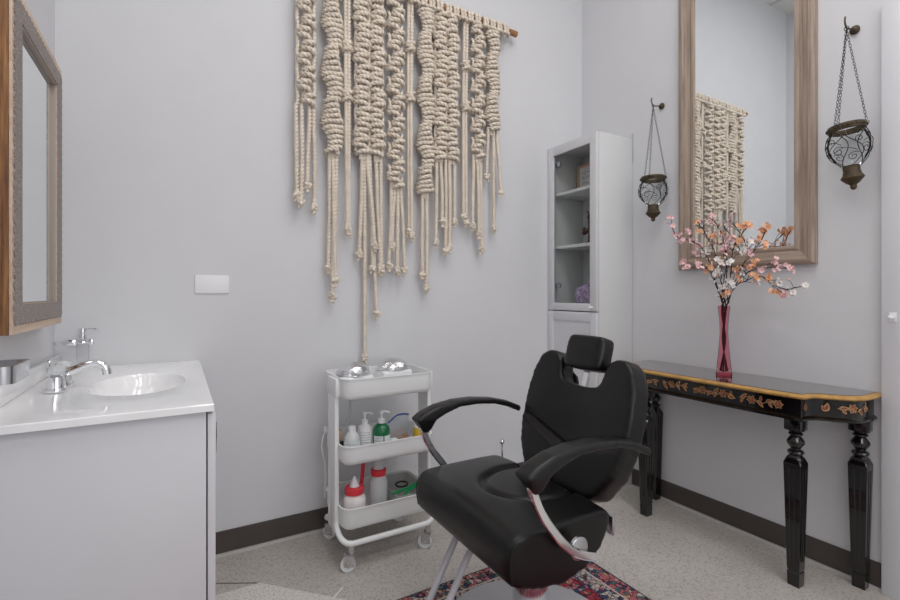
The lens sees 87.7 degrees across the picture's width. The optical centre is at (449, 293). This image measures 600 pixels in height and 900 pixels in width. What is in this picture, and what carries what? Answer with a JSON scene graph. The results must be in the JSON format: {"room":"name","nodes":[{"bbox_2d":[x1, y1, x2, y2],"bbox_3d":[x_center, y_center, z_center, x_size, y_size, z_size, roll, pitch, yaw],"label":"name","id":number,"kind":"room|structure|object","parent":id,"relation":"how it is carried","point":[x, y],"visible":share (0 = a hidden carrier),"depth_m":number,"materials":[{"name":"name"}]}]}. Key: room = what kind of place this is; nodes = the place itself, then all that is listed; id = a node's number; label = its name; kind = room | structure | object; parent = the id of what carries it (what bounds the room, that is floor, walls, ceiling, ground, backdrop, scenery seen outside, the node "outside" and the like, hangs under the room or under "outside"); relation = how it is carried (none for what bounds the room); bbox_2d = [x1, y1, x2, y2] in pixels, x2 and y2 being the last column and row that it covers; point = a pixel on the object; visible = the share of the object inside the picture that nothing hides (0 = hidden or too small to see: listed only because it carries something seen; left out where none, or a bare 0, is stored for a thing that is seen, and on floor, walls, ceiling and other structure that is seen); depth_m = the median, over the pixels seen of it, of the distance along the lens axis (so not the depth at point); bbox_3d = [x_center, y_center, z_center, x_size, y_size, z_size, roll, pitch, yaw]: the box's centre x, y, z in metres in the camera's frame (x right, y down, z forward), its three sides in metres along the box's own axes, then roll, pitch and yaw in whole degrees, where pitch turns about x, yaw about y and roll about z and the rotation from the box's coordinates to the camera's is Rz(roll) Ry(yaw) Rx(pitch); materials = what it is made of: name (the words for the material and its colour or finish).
{"room":"salon","nodes":[
{"label":"salon","id":0,"kind":"room"},
{"bbox_2d":[0,0,54,366],"bbox_3d":[-0.346,-0.760,-0.292,0.100,3.780,4.642,0,0,-30],"label":"wall","id":1,"kind":"structure","parent":0,"point":[35,345],"depth_m":1.53,"materials":[{"name":"paint"}]},
{"bbox_2d":[0,359,29,384],"bbox_3d":[-0.956,0.163,0.969,0.110,0.065,0.135,0,0,-30],"label":"chrome holder","id":2,"kind":"object","parent":1,"relation":"attached to","point":[13,371],"visible":1,"depth_m":0.96,"materials":[{"name":"metal"}]},
{"bbox_2d":[0,354,60,406],"bbox_3d":[-1.230,0.252,1.352,0.018,0.054,0.907,0,0,-30],"label":"backsplash","id":3,"kind":"structure","parent":1,"relation":"attached to","point":[38,373],"depth_m":1.36,"materials":[{"name":"ceramic"}]},
{"bbox_2d":[0,0,61,335],"bbox_3d":[-1.180,-0.321,1.309,0.063,0.837,0.536,0,0,-30],"label":"wall mirror","id":4,"kind":"object","parent":1,"relation":"attached to","point":[30,75],"visible":1,"depth_m":1.24,"materials":[{"name":"brown wood"}]},
{"bbox_2d":[55,0,581,531],"bbox_3d":[-0.323,-0.760,2.462,2.905,3.780,0.100,0,0,-30],"label":"wall","id":5,"kind":"structure","parent":0,"point":[178,125],"depth_m":2.12,"materials":[{"name":"paint"}]},
{"bbox_2d":[52,328,99,362],"bbox_3d":[-1.385,0.193,1.740,0.142,0.130,0.050,0,0,-30],"label":"soap dispenser","id":6,"kind":"object","parent":5,"relation":"attached to","point":[72,342],"visible":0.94,"depth_m":1.74,"materials":[{"name":"silver metal"}]},
{"bbox_2d":[195,275,228,292],"bbox_3d":[-1.015,-0.040,1.999,0.130,0.078,0.006,0,0,-30],"label":"wall plate","id":7,"kind":"object","parent":5,"relation":"attached to","point":[203,283],"visible":1,"depth_m":2.00,"materials":[{"name":"white plastic"}]},
{"bbox_2d":[216,462,523,553],"bbox_3d":[-0.297,1.070,2.416,2.703,0.094,0.006,0,0,-30],"label":"baseboard","id":8,"kind":"structure","parent":5,"relation":"attached to","point":[269,530],"depth_m":2.11,"materials":[{"name":"plastic"}]},
{"bbox_2d":[292,0,517,363],"bbox_3d":[-0.184,-0.609,2.430,1.338,1.915,0.094,0,0,-30],"label":"macrame hanging","id":9,"kind":"object","parent":5,"relation":"attached to","point":[432,150],"visible":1,"depth_m":2.35,"materials":[{"name":"beige fabric"}]},
{"bbox_2d":[216,486,894,599],"bbox_3d":[0.867,1.170,0.412,2.905,0.080,4.842,0,0,-30],"label":"floor","id":10,"kind":"structure","parent":0,"point":[674,552],"depth_m":1.95,"materials":[{"name":"carpet"}]},
{"bbox_2d":[0,410,216,599],"bbox_3d":[-1.020,0.716,1.479,0.505,0.829,0.889,0,0,-30],"label":"vanity cabinet","id":11,"kind":"object","parent":10,"relation":"on","point":[123,510],"visible":0.66,"depth_m":1.10,"materials":[{"name":"white paint"}]},
{"bbox_2d":[0,354,213,434],"bbox_3d":[-1.033,0.312,1.466,0.473,0.175,0.908,0,0,-30],"label":"countertop","id":12,"kind":"structure","parent":11,"relation":"on","point":[162,389],"depth_m":1.25,"materials":[{"name":"ceramic"}]},
{"bbox_2d":[44,359,111,393],"bbox_3d":[-1.106,0.236,1.399,0.156,0.086,0.156,0,0,-30],"label":"faucet","id":13,"kind":"object","parent":12,"relation":"on","point":[60,380],"visible":1,"depth_m":1.37,"materials":[{"name":"silver metal"}]},
{"bbox_2d":[216,582,257,583],"bbox_3d":[-0.832,1.130,1.827,0.161,0.001,0.007,0,0,-1],"label":"trim","id":14,"kind":"structure","parent":10,"relation":"on","point":[237,582],"depth_m":1.82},
{"bbox_2d":[216,583,345,599],"bbox_3d":[-0.481,1.129,1.546,0.520,0.001,0.757,0,0,-30],"label":"rug","id":15,"kind":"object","parent":10,"relation":"on","point":[259,591],"depth_m":1.76,"materials":[{"name":"fabric"}]},
{"bbox_2d":[323,364,433,572],"bbox_3d":[-0.327,0.739,2.127,0.458,0.781,0.346,0,0,-30],"label":"utility cart","id":16,"kind":"object","parent":10,"relation":"on","point":[419,381],"depth_m":1.98,"materials":[{"name":"metal"}]},
{"bbox_2d":[321,427,326,497],"bbox_3d":[-0.561,0.752,2.085,0.027,0.315,0.020,0,0,-30],"label":"power cord","id":17,"kind":"object","parent":16,"relation":"hanging from","point":[325,428],"visible":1,"depth_m":2.08,"materials":[{"name":"white plastic"}]},
{"bbox_2d":[339,428,342,442],"bbox_3d":[-0.496,0.645,2.056,0.030,0.105,0.085,0,0,-30],"label":"carton","id":18,"kind":"object","parent":16,"relation":"on","point":[340,430],"visible":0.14,"depth_m":2.02,"materials":[{"name":"beige cardboard"}]},
{"bbox_2d":[342,400,353,429],"bbox_3d":[-0.441,0.565,2.040,0.068,0.256,0.011,0,0,-44],"label":"cable","id":19,"kind":"object","parent":16,"relation":"hanging from","point":[349,400],"visible":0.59,"depth_m":2.04,"materials":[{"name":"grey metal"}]},
{"bbox_2d":[344,425,359,446],"bbox_3d":[-0.413,0.627,1.974,0.069,0.141,0.070,0,0,-30],"label":"bottle","id":20,"kind":"object","parent":16,"relation":"in","point":[352,438],"visible":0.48,"depth_m":1.95,"materials":[{"name":"plastic"}]},
{"bbox_2d":[343,476,365,508],"bbox_3d":[-0.406,0.868,1.990,0.094,0.185,0.094,0,0,-30],"label":"squeeze bottle","id":21,"kind":"object","parent":16,"relation":"in","point":[354,497],"visible":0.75,"depth_m":1.96,"materials":[{"name":"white plastic"}]},
{"bbox_2d":[336,374,373,378],"bbox_3d":[-0.422,0.394,2.062,0.150,0.076,0.120,0,0,-30],"label":"box","id":22,"kind":"object","parent":16,"relation":"on","point":[369,375],"visible":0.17,"depth_m":2.02,"materials":[{"name":"white plastic"}]},
{"bbox_2d":[336,362,369,376],"bbox_3d":[-0.424,0.329,2.061,0.149,0.054,0.127,0,0,-30],"label":"dome","id":23,"kind":"object","parent":22,"relation":"on","point":[353,369],"visible":0.99,"depth_m":2.02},
{"bbox_2d":[357,412,372,445],"bbox_3d":[-0.371,0.607,2.045,0.067,0.182,0.067,0,0,-30],"label":"bottle","id":24,"kind":"object","parent":16,"relation":"on","point":[364,430],"visible":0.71,"depth_m":2.02,"materials":[{"name":"white plastic"}]},
{"bbox_2d":[326,470,423,529],"bbox_3d":[-0.321,0.921,2.117,0.422,0.087,0.303,0,0,-30],"label":"tray","id":25,"kind":"object","parent":16,"relation":"on","point":[349,519],"depth_m":1.98,"materials":[{"name":"white metal"}]},
{"bbox_2d":[369,459,387,504],"bbox_3d":[-0.317,0.839,2.076,0.080,0.243,0.080,0,0,-30],"label":"squeeze bottle","id":26,"kind":"object","parent":16,"relation":"in","point":[378,483],"visible":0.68,"depth_m":2.05,"materials":[{"name":"plastic"}]},
{"bbox_2d":[326,419,431,464],"bbox_3d":[-0.321,0.663,2.117,0.422,0.078,0.303,0,0,-30],"label":"tray","id":27,"kind":"object","parent":16,"relation":"on","point":[361,454],"depth_m":1.99,"materials":[{"name":"white metal"}]},
{"bbox_2d":[326,364,431,399],"bbox_3d":[-0.321,0.393,2.117,0.422,0.087,0.303,0,0,-30],"label":"tray","id":28,"kind":"object","parent":16,"relation":"on","point":[420,380],"depth_m":1.98,"materials":[{"name":"white metal"}]},
{"bbox_2d":[373,410,389,442],"bbox_3d":[-0.300,0.604,2.051,0.074,0.186,0.076,0,0,-30],"label":"bottle","id":29,"kind":"object","parent":16,"relation":"in","point":[381,430],"visible":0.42,"depth_m":2.03,"materials":[{"name":"green plastic"}]},
{"bbox_2d":[374,368,411,376],"bbox_3d":[-0.270,0.394,2.223,0.150,0.076,0.120,0,0,-30],"label":"box","id":30,"kind":"object","parent":16,"relation":"on","point":[377,373],"visible":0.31,"depth_m":2.18,"materials":[{"name":"white plastic"}]},
{"bbox_2d":[377,357,407,370],"bbox_3d":[-0.270,0.329,2.222,0.154,0.054,0.124,0,0,-30],"label":"dome","id":31,"kind":"object","parent":30,"relation":"on","point":[391,363],"visible":1,"depth_m":2.18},
{"bbox_2d":[388,413,408,438],"bbox_3d":[-0.235,0.623,2.142,0.038,0.144,0.129,0,0,45],"label":"bag","id":32,"kind":"object","parent":16,"relation":"in","point":[399,436],"visible":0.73,"depth_m":2.14,"materials":[{"name":"clear plastic"}]},
{"bbox_2d":[386,472,416,500],"bbox_3d":[-0.221,0.912,2.173,0.158,0.097,0.248,0,0,-30],"label":"plastic bin","id":33,"kind":"object","parent":16,"relation":"in","point":[392,479],"depth_m":2.27,"materials":[{"name":"clear plastic"}]},
{"bbox_2d":[392,481,416,494],"bbox_3d":[-0.194,0.884,2.108,0.051,0.044,0.159,0,0,29],"label":"tweezers","id":34,"kind":"object","parent":33,"relation":"on","point":[409,488],"visible":0.83,"depth_m":2.09,"materials":[{"name":"green plastic"}]},
{"bbox_2d":[413,422,420,436],"bbox_3d":[-0.143,0.621,2.149,0.051,0.153,0.051,0,0,-30],"label":"glue bottle","id":35,"kind":"object","parent":16,"relation":"on","point":[416,431],"visible":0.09,"depth_m":2.13,"materials":[{"name":"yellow plastic"}]},
{"bbox_2d":[397,561,650,599],"bbox_3d":[0.193,1.126,1.115,1.553,0.008,1.435,0,0,-30],"label":"rug","id":36,"kind":"object","parent":10,"relation":"on","point":[593,582],"visible":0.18,"depth_m":1.79,"materials":[{"name":"fabric"}]},
{"bbox_2d":[412,334,650,599],"bbox_3d":[0.226,0.633,1.472,0.701,0.977,0.640,0,0,-30],"label":"barber chair","id":37,"kind":"object","parent":36,"relation":"on","point":[538,523],"visible":1,"depth_m":1.42,"materials":[{"name":"black leather"}]},
{"bbox_2d":[548,131,633,488],"bbox_3d":[0.834,0.096,2.839,0.324,2.068,0.406,0,0,-30],"label":"display cabinet","id":38,"kind":"object","parent":10,"relation":"on","point":[604,262],"visible":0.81,"depth_m":2.73,"materials":[{"name":"white wood"}]},
{"bbox_2d":[555,185,589,201],"bbox_3d":[0.850,-0.613,2.853,0.265,0.018,0.362,0,0,-30],"label":"shelf","id":39,"kind":"object","parent":38,"relation":"attached to","point":[582,194],"depth_m":2.90,"materials":[{"name":"white plastic"}]},
{"bbox_2d":[555,242,589,251],"bbox_3d":[0.850,-0.285,2.853,0.265,0.018,0.362,0,0,-30],"label":"shelf","id":40,"kind":"object","parent":38,"relation":"attached to","point":[582,247],"depth_m":2.88,"materials":[{"name":"white plastic"}]},
{"bbox_2d":[575,283,589,302],"bbox_3d":[0.830,0.005,2.854,0.109,0.144,0.160,0,0,-30],"label":"crystal","id":41,"kind":"object","parent":38,"relation":"on","point":[582,294],"visible":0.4,"depth_m":2.82},
{"bbox_2d":[577,162,589,187],"bbox_3d":[0.877,-0.724,2.962,0.020,0.202,0.183,0,0,-30],"label":"framed print","id":42,"kind":"object","parent":38,"relation":"on","point":[583,171],"visible":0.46,"depth_m":3.00,"materials":[{"name":"white paper"}]},
{"bbox_2d":[582,211,589,242],"bbox_3d":[0.846,-0.399,2.846,0.060,0.213,0.139,0,0,-30],"label":"figurine","id":43,"kind":"object","parent":38,"relation":"on","point":[584,232],"visible":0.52,"depth_m":2.83,"materials":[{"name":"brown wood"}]},
{"bbox_2d":[632,360,880,590],"bbox_3d":[1.241,0.752,2.136,0.327,0.754,1.034,0,0,-30],"label":"console table","id":44,"kind":"object","parent":10,"relation":"on","point":[798,403],"visible":0.89,"depth_m":1.81,"materials":[{"name":"black wood"}]},
{"bbox_2d":[716,306,731,375],"bbox_3d":[1.262,0.215,2.157,0.066,0.318,0.066,0,0,-30],"label":"vase","id":45,"kind":"object","parent":44,"relation":"on","point":[720,374],"visible":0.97,"depth_m":2.15,"materials":[{"name":"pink glass"}]},
{"bbox_2d":[664,215,725,351],"bbox_3d":[1.184,-0.022,2.273,0.054,0.755,0.289,0,0,-30],"label":"branch","id":46,"kind":"object","parent":45,"relation":"in","point":[676,235],"visible":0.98,"depth_m":2.30,"materials":[{"name":"pink plant"}]},
{"bbox_2d":[679,258,724,369],"bbox_3d":[1.184,0.093,2.202,0.195,0.525,0.047,0,0,34],"label":"branch","id":47,"kind":"object","parent":45,"relation":"in","point":[683,261],"visible":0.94,"depth_m":2.19,"materials":[{"name":"pink plant"}]},
{"bbox_2d":[691,219,725,351],"bbox_3d":[1.227,-0.005,2.225,0.046,0.720,0.169,0,0,-20],"label":"branch","id":48,"kind":"object","parent":45,"relation":"in","point":[697,221],"visible":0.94,"depth_m":2.24,"materials":[{"name":"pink plant"}]},
{"bbox_2d":[707,211,735,368],"bbox_3d":[1.279,-0.022,2.214,0.074,0.754,0.137,0,0,-4],"label":"branch","id":49,"kind":"object","parent":45,"relation":"in","point":[712,215],"visible":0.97,"depth_m":2.17,"materials":[{"name":"pink plant"}]},
{"bbox_2d":[712,256,735,346],"bbox_3d":[1.247,0.092,2.123,0.091,0.526,0.093,0,0,41],"label":"branch","id":50,"kind":"object","parent":45,"relation":"in","point":[729,280],"visible":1,"depth_m":2.12,"materials":[{"name":"white plant"}]},
{"bbox_2d":[720,221,753,370],"bbox_3d":[1.273,0.019,2.084,0.051,0.673,0.158,0,0,-18],"label":"branch","id":51,"kind":"object","parent":45,"relation":"in","point":[747,224],"visible":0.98,"depth_m":2.06,"materials":[{"name":"orange plant"}]},
{"bbox_2d":[722,222,771,370],"bbox_3d":[1.316,0.023,2.080,0.044,0.665,0.196,0,0,-43],"label":"branch","id":52,"kind":"object","parent":45,"relation":"in","point":[768,226],"visible":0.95,"depth_m":2.05,"materials":[{"name":"orange plant"}]},
{"bbox_2d":[722,256,795,370],"bbox_3d":[1.328,0.098,2.033,0.040,0.515,0.298,0,0,-28],"label":"branch","id":53,"kind":"object","parent":45,"relation":"in","point":[777,265],"visible":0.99,"depth_m":2.01,"materials":[{"name":"pink plant"}]},
{"bbox_2d":[724,271,809,370],"bbox_3d":[1.314,0.129,1.973,0.048,0.452,0.400,0,0,-17],"label":"branch","id":54,"kind":"object","parent":45,"relation":"in","point":[783,293],"visible":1,"depth_m":1.92,"materials":[{"name":"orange plant"}]},
{"bbox_2d":[582,0,896,562],"bbox_3d":[2.080,-0.760,1.116,0.100,3.780,4.642,0,0,-30],"label":"wall","id":55,"kind":"structure","parent":0,"point":[828,332],"depth_m":2.18,"materials":[{"name":"paint"}]},
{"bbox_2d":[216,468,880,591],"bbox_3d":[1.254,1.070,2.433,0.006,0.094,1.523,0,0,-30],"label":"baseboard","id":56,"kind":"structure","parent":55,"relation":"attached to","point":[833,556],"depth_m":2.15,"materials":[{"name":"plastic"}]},
{"bbox_2d":[638,104,668,220],"bbox_3d":[1.103,-0.710,2.544,0.152,0.636,0.152,0,0,-30],"label":"hanging lantern","id":57,"kind":"object","parent":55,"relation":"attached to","point":[653,211],"visible":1,"depth_m":2.53,"materials":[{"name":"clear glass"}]},
{"bbox_2d":[651,98,664,108],"bbox_3d":[1.129,-1.038,2.559,0.095,0.045,0.035,0,0,-30],"label":"wall hook","id":58,"kind":"object","parent":55,"relation":"attached to","point":[661,106],"visible":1,"depth_m":2.57,"materials":[{"name":"brown metal"}]},
{"bbox_2d":[678,0,817,269],"bbox_3d":[1.368,-0.927,2.211,0.030,1.605,0.613,0,0,-30],"label":"wall mirror","id":59,"kind":"object","parent":55,"relation":"attached to","point":[748,69],"visible":0.89,"depth_m":2.18,"materials":[{"name":"beige wood"}]},
{"bbox_2d":[825,26,873,189],"bbox_3d":[1.535,-0.715,1.804,0.145,0.635,0.143,0,0,-30],"label":"hanging lantern","id":60,"kind":"object","parent":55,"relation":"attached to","point":[852,174],"visible":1,"depth_m":1.79,"materials":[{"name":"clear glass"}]},
{"bbox_2d":[844,16,859,34],"bbox_3d":[1.556,-1.043,1.823,0.095,0.045,0.035,0,0,-30],"label":"wall hook","id":61,"kind":"object","parent":55,"relation":"attached to","point":[855,29],"visible":0.99,"depth_m":1.83,"materials":[{"name":"brown metal"}]},
{"bbox_2d":[881,0,899,599],"bbox_3d":[1.954,0.025,1.313,0.120,2.210,1.110,0,0,-30],"label":"door","id":62,"kind":"structure","parent":55,"relation":"attached to","point":[890,13],"depth_m":1.74,"materials":[{"name":"white paint"}]},
{"bbox_2d":[887,312,896,321],"bbox_3d":[1.625,0.087,1.725,0.036,0.035,0.022,0,0,-30],"label":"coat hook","id":63,"kind":"object","parent":55,"relation":"attached to","point":[892,317],"visible":1,"depth_m":1.73,"materials":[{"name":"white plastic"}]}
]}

